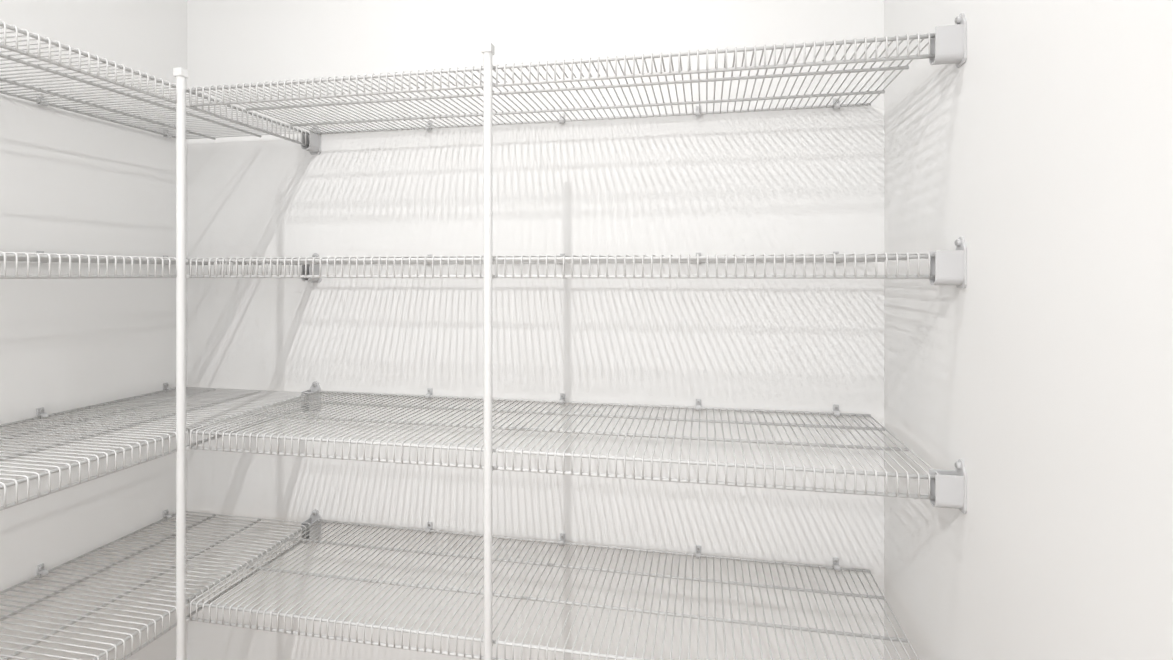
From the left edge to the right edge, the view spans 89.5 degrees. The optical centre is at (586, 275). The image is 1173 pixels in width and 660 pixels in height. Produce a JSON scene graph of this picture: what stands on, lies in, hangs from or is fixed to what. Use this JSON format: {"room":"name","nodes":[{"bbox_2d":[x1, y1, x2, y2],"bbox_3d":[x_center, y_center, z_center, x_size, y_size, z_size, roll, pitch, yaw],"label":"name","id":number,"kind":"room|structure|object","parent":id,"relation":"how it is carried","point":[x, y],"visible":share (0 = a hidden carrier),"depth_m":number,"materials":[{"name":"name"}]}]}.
{"room":"pantry","nodes":[
{"label":"pantry","id":0,"kind":"room"},
{"bbox_2d":[0,0,186,659],"bbox_3d":[-1.432,0.050,0.312,0.100,2.440,2.750,0,0,11],"label":"wall","id":1,"kind":"structure","parent":0,"point":[71,182],"depth_m":1.38,"materials":[{"name":"paint"}]},
{"bbox_2d":[0,509,320,659],"bbox_3d":[-1.177,0.660,0.261,0.418,0.078,2.750,0,0,11],"label":"wire shelf","id":2,"kind":"object","parent":1,"relation":"attached to","point":[315,516],"visible":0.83,"depth_m":1.26,"materials":[{"name":"metal"}]},
{"bbox_2d":[0,381,320,510],"bbox_3d":[-1.177,0.320,0.261,0.418,0.078,2.750,0,0,11],"label":"wire shelf","id":3,"kind":"object","parent":1,"relation":"attached to","point":[40,415],"visible":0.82,"depth_m":1.21,"materials":[{"name":"metal"}]},
{"bbox_2d":[0,21,320,154],"bbox_3d":[-1.177,-0.360,0.261,0.418,0.078,2.750,0,0,11],"label":"wire shelf","id":4,"kind":"object","parent":1,"relation":"attached to","point":[310,141],"visible":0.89,"depth_m":1.22,"materials":[{"name":"metal"}]},
{"bbox_2d":[0,251,320,282],"bbox_3d":[-1.177,-0.020,0.261,0.418,0.078,2.750,0,0,11],"label":"wire shelf","id":5,"kind":"object","parent":1,"relation":"attached to","point":[39,256],"visible":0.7,"depth_m":1.06,"materials":[{"name":"metal"}]},
{"bbox_2d":[187,0,883,659],"bbox_3d":[-0.220,0.050,1.523,2.000,2.440,0.100,0,0,11],"label":"wall","id":6,"kind":"structure","parent":0,"point":[801,181],"depth_m":1.45,"materials":[{"name":"paint"}]},
{"bbox_2d":[190,520,918,659],"bbox_3d":[-0.068,0.660,1.228,1.386,0.078,0.418,0,0,11],"label":"wire shelf","id":7,"kind":"object","parent":6,"relation":"attached to","point":[836,567],"visible":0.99,"depth_m":1.19,"materials":[{"name":"metal"}]},
{"bbox_2d":[190,388,966,513],"bbox_3d":[-0.068,0.320,1.228,1.386,0.078,0.418,0,0,11],"label":"wire shelf","id":8,"kind":"object","parent":6,"relation":"attached to","point":[947,488],"visible":1,"depth_m":1.13,"materials":[{"name":"metal"}]},
{"bbox_2d":[190,13,966,134],"bbox_3d":[-0.068,-0.360,1.228,1.386,0.078,0.418,0,0,11],"label":"wire shelf","id":9,"kind":"object","parent":6,"relation":"attached to","point":[948,44],"visible":1,"depth_m":1.13,"materials":[{"name":"metal"}]},
{"bbox_2d":[190,237,966,287],"bbox_3d":[-0.068,-0.020,1.228,1.386,0.078,0.418,0,0,11],"label":"wire shelf","id":10,"kind":"object","parent":6,"relation":"attached to","point":[946,267],"visible":1,"depth_m":1.03,"materials":[{"name":"metal"}]},
{"bbox_2d":[884,0,1172,659],"bbox_3d":[0.431,0.050,-0.061,0.100,2.440,2.750,0,0,11],"label":"wall","id":11,"kind":"structure","parent":0,"point":[1049,150],"depth_m":0.71,"materials":[{"name":"paint"}]},
{"bbox_3d":[-0.588,1.320,-0.316,2.000,0.100,3.850,0,0,11],"label":"floor","id":12,"kind":"structure","parent":0,"visible":0},
{"bbox_2d":[173,67,189,659],"bbox_3d":[-0.795,0.432,1.163,0.028,1.675,0.030,0,0,11],"label":"support pole","id":13,"kind":"object","parent":12,"relation":"on","point":[181,74],"visible":1,"depth_m":1.16,"materials":[{"name":"metal"}]},
{"bbox_2d":[481,42,494,659],"bbox_3d":[-0.172,0.432,1.039,0.028,1.675,0.030,0,0,11],"label":"support pole","id":14,"kind":"object","parent":12,"relation":"on","point":[488,49],"visible":1,"depth_m":1.03,"materials":[{"name":"metal"}]}
]}

